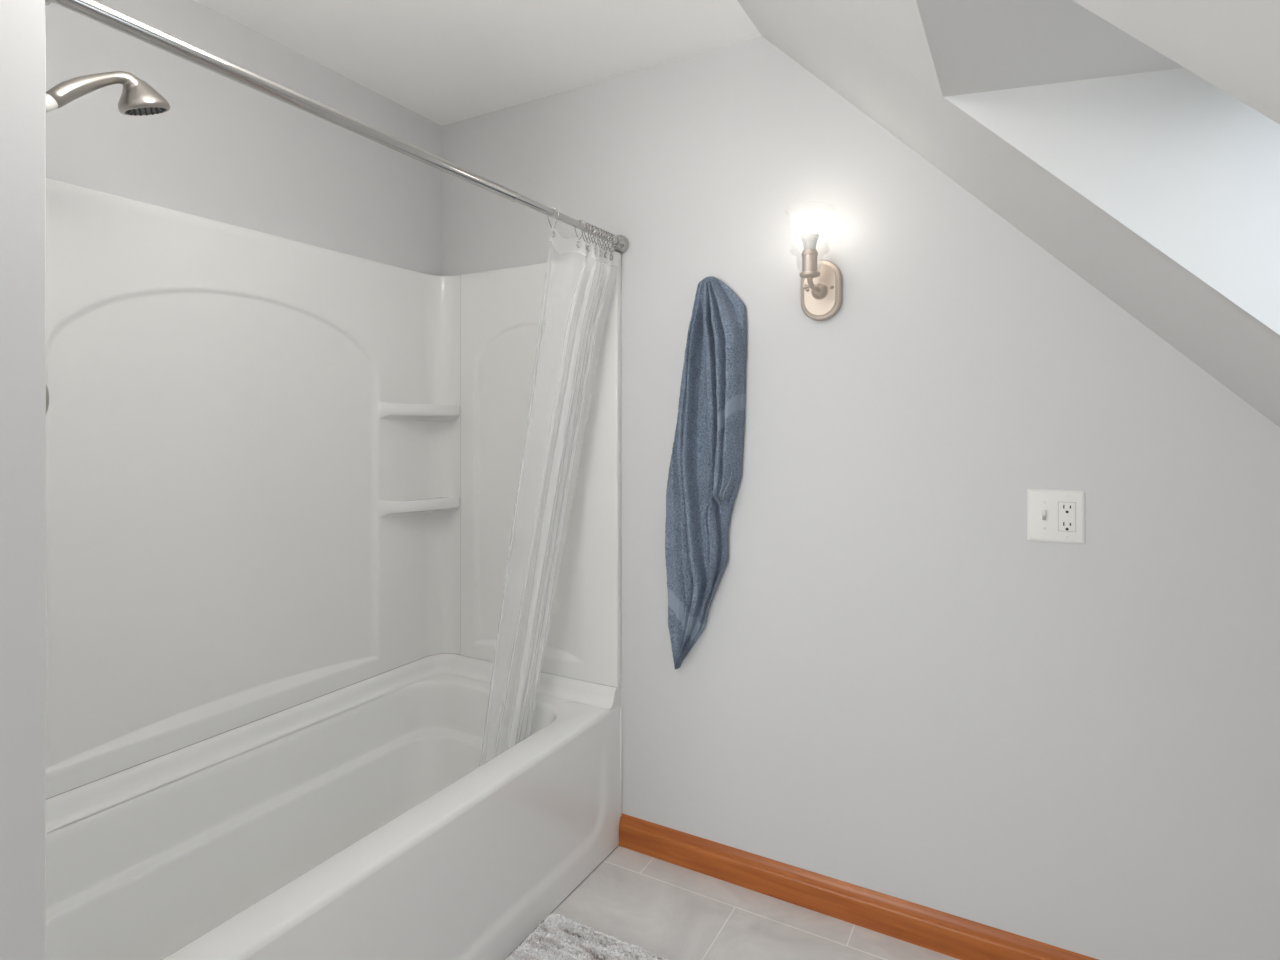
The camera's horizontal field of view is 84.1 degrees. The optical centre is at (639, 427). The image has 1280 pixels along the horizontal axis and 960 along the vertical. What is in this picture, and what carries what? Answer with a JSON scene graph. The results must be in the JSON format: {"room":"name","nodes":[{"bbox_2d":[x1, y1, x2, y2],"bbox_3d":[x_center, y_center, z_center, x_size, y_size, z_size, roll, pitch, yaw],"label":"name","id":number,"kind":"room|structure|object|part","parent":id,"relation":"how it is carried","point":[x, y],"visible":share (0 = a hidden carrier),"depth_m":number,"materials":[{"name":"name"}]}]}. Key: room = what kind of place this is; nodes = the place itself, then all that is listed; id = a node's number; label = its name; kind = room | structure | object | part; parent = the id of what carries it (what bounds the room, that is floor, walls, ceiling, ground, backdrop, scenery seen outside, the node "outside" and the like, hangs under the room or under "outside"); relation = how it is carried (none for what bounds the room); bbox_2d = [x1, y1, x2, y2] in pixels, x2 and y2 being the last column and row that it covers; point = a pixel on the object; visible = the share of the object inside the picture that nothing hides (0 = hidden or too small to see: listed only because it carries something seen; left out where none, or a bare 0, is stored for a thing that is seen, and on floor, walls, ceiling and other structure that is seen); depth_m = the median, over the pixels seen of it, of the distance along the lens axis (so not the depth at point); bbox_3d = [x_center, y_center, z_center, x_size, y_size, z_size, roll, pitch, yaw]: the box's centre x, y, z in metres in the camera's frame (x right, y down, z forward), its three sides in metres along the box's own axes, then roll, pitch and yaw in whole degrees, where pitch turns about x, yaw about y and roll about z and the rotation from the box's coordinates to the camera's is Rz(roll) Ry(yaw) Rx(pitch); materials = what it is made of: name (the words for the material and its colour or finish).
{"room":"bathroom","nodes":[
{"label":"bathroom","id":0,"kind":"room"},
{"bbox_2d":[0,0,44,959],"bbox_3d":[-1.137,0.099,1.022,0.844,2.422,0.140,0,0,29],"label":"wall partition","id":1,"kind":"structure","parent":0,"point":[22,22],"depth_m":0.86,"materials":[{"name":"grey paint"}]},
{"bbox_2d":[46,70,170,115],"bbox_3d":[-1.042,-0.592,1.263,0.087,0.184,0.376,0,0,29],"label":"sprayer","id":2,"kind":"object","parent":1,"relation":"attached to","point":[138,98],"visible":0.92,"depth_m":1.35,"materials":[{"name":"silver metal"}]},
{"bbox_3d":[-1.007,-0.628,1.325,0.053,0.112,0.171,0,0,29],"label":"handle","id":3,"kind":"part","parent":2,"relation":"part of","materials":[{"name":"silver metal"}]},
{"bbox_2d":[45,0,440,275],"bbox_3d":[-1.633,0.010,1.115,0.112,2.600,3.500,0,0,29],"label":"wall","id":4,"kind":"structure","parent":0,"point":[225,150],"depth_m":1.96,"materials":[{"name":"grey paint"}]},
{"bbox_2d":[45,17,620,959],"bbox_3d":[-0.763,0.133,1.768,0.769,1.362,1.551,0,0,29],"label":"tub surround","id":5,"kind":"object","parent":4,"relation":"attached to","point":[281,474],"visible":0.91,"depth_m":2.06,"materials":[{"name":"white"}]},
{"bbox_3d":[-1.080,0.132,1.081,0.654,1.360,0.043,0,0,29],"label":"panel","id":6,"kind":"part","parent":5,"relation":"part of","materials":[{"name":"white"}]},
{"bbox_2d":[46,385,48,412],"bbox_3d":[-1.084,-0.050,1.187,0.170,0.170,0.148,0,0,29],"label":"shower valve","id":7,"kind":"object","parent":5,"relation":"attached to","point":[47,391],"visible":0.12,"depth_m":1.23,"materials":[{"name":"silver metal"}]},
{"bbox_3d":[-1.049,0.132,1.927,0.114,1.360,1.510,0,0,29],"label":"panel","id":8,"kind":"part","parent":5,"relation":"part of","materials":[{"name":"white plastic"}]},
{"bbox_2d":[379,497,459,516],"bbox_3d":[-0.752,0.270,2.442,0.097,0.064,0.287,0,0,29],"label":"corner shelf","id":9,"kind":"object","parent":5,"relation":"attached to","point":[388,506],"depth_m":2.43,"materials":[{"name":"white plastic"}]},
{"bbox_2d":[379,402,459,420],"bbox_3d":[-0.752,-0.056,2.442,0.097,0.064,0.287,0,0,29],"label":"corner shelf","id":10,"kind":"object","parent":5,"relation":"attached to","point":[388,411],"depth_m":2.43,"materials":[{"name":"white plastic"}]},
{"bbox_3d":[-0.345,0.132,2.398,0.654,1.360,0.043,0,0,29],"label":"panel","id":11,"kind":"part","parent":5,"relation":"part of","materials":[{"name":"white plastic"}]},
{"bbox_2d":[194,0,761,125],"bbox_3d":[-1.094,-1.163,0.814,1.346,0.100,3.500,0,0,29],"label":"ceiling","id":12,"kind":"structure","parent":0,"point":[445,62],"depth_m":2.04,"materials":[{"name":"white paint"}]},
{"bbox_2d":[509,846,959,959],"bbox_3d":[-0.243,1.350,0.396,3.200,0.080,3.600,0,0,29],"label":"floor","id":13,"kind":"structure","parent":0,"point":[671,911],"depth_m":1.89,"materials":[{"name":"grey tile"}]},
{"bbox_2d":[46,654,621,959],"bbox_3d":[-0.763,1.062,1.763,0.773,0.497,1.518,0,0,29],"label":"bathtub","id":14,"kind":"object","parent":13,"relation":"on","point":[438,806],"visible":0.98,"depth_m":1.79,"materials":[{"name":"white plastic"}]},
{"bbox_2d":[505,913,667,959],"bbox_3d":[-0.217,1.292,1.437,0.489,0.034,0.793,0,0,29],"label":"bath rug","id":15,"kind":"object","parent":13,"relation":"on","point":[558,938],"visible":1,"depth_m":1.76,"materials":[{"name":"grey fabric"}]},
{"bbox_2d":[441,36,1279,959],"bbox_3d":[0.601,0.010,1.930,3.220,2.600,0.100,0,0,29],"label":"wall","id":16,"kind":"structure","parent":0,"point":[888,687],"depth_m":1.82,"materials":[{"name":"grey paint"}]},
{"bbox_2d":[45,0,628,252],"bbox_3d":[-0.427,-0.579,1.575,0.053,0.053,1.520,0,0,29],"label":"shower rod","id":17,"kind":"object","parent":16,"relation":"attached to","point":[92,9],"visible":0.88,"depth_m":1.23,"materials":[{"name":"silver metal"}]},
{"bbox_2d":[547,207,558,227],"bbox_3d":[-0.235,-0.568,1.919,0.039,0.059,0.007,0,0,29],"label":"curtain hook","id":18,"kind":"object","parent":17,"relation":"hanging from","point":[555,208],"visible":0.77,"depth_m":1.91,"materials":[{"name":"silver metal"}]},
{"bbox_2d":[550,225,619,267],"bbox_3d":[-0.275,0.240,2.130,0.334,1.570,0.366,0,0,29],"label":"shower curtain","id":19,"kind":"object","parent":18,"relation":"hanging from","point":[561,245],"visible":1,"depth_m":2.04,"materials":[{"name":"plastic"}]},
{"bbox_2d":[574,219,584,239],"bbox_3d":[-0.172,-0.568,2.031,0.039,0.059,0.007,0,0,34],"label":"curtain hook","id":20,"kind":"object","parent":17,"relation":"hanging from","point":[579,219],"visible":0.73,"depth_m":2.02,"materials":[{"name":"silver metal"}]},
{"bbox_2d":[581,222,590,241],"bbox_3d":[-0.156,-0.568,2.060,0.039,0.059,0.007,0,0,39],"label":"curtain hook","id":21,"kind":"object","parent":17,"relation":"hanging from","point":[585,222],"visible":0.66,"depth_m":2.05,"materials":[{"name":"silver metal"}]},
{"bbox_2d":[584,224,595,243],"bbox_3d":[-0.147,-0.568,2.076,0.039,0.059,0.007,0,0,25],"label":"curtain hook","id":22,"kind":"object","parent":17,"relation":"hanging from","point":[589,224],"visible":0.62,"depth_m":2.07,"materials":[{"name":"silver metal"}]},
{"bbox_2d":[665,276,746,668],"bbox_3d":[0.172,0.138,2.053,0.255,1.160,0.095,0,0,29],"label":"bath towel","id":23,"kind":"object","parent":16,"relation":"hanging from","point":[705,469],"visible":1,"depth_m":2.05,"materials":[{"name":"blue fabric"}]},
{"bbox_2d":[798,214,841,320],"bbox_3d":[0.450,-0.428,1.852,0.128,0.274,0.182,0,0,29],"label":"wall sconce","id":24,"kind":"object","parent":16,"relation":"attached to","point":[821,280],"visible":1,"depth_m":1.89,"materials":[{"name":"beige metal"}]},
{"bbox_2d":[801,249,817,271],"bbox_3d":[0.437,-0.428,1.829,0.042,0.058,0.042,0,0,29],"label":"socket","id":25,"kind":"object","parent":24,"relation":"attached to","point":[809,256],"depth_m":1.81,"materials":[{"name":"silver metal"}]},
{"bbox_3d":[0.437,-0.523,1.829,0.061,0.051,0.061,0,0,29],"label":"bulb","id":26,"kind":"part","parent":24,"relation":"part of","materials":[{"name":"white glass"}]},
{"bbox_3d":[0.437,-0.475,1.829,0.051,0.044,0.051,0,0,29],"label":"bulb","id":27,"kind":"part","parent":24,"relation":"part of","materials":[{"name":"white glass"}]},
{"bbox_3d":[0.459,-0.371,1.868,0.045,0.048,0.106,0,0,29],"label":"arm","id":28,"kind":"part","parent":24,"relation":"part of","materials":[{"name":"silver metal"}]},
{"bbox_2d":[619,813,1097,959],"bbox_3d":[0.893,1.262,1.700,2.187,0.095,0.016,0,0,29],"label":"baseboard","id":29,"kind":"structure","parent":16,"relation":"attached to","point":[948,934],"depth_m":1.90,"materials":[{"name":"brown wood"}]},
{"bbox_2d":[1027,489,1084,543],"bbox_3d":[0.970,0.206,1.657,0.117,0.123,0.018,0,0,29],"label":"switch plate","id":30,"kind":"object","parent":16,"relation":"attached to","point":[1052,515],"visible":1,"depth_m":1.66,"materials":[{"name":"white plastic"}]},
{"bbox_2d":[1058,502,1075,531],"bbox_3d":[0.991,0.206,1.648,0.035,0.068,0.001,0,0,29],"label":"outlet","id":31,"kind":"object","parent":30,"relation":"attached to","point":[1066,510],"depth_m":1.65,"materials":[{"name":"white plastic"}]},
{"bbox_2d":[737,0,1279,426],"bbox_3d":[0.327,-0.200,0.021,1.909,1.896,3.500,0,0,29],"label":"ceiling","id":32,"kind":"structure","parent":0,"point":[1136,143],"depth_m":1.11,"materials":[{"name":"white paint"}]}
]}

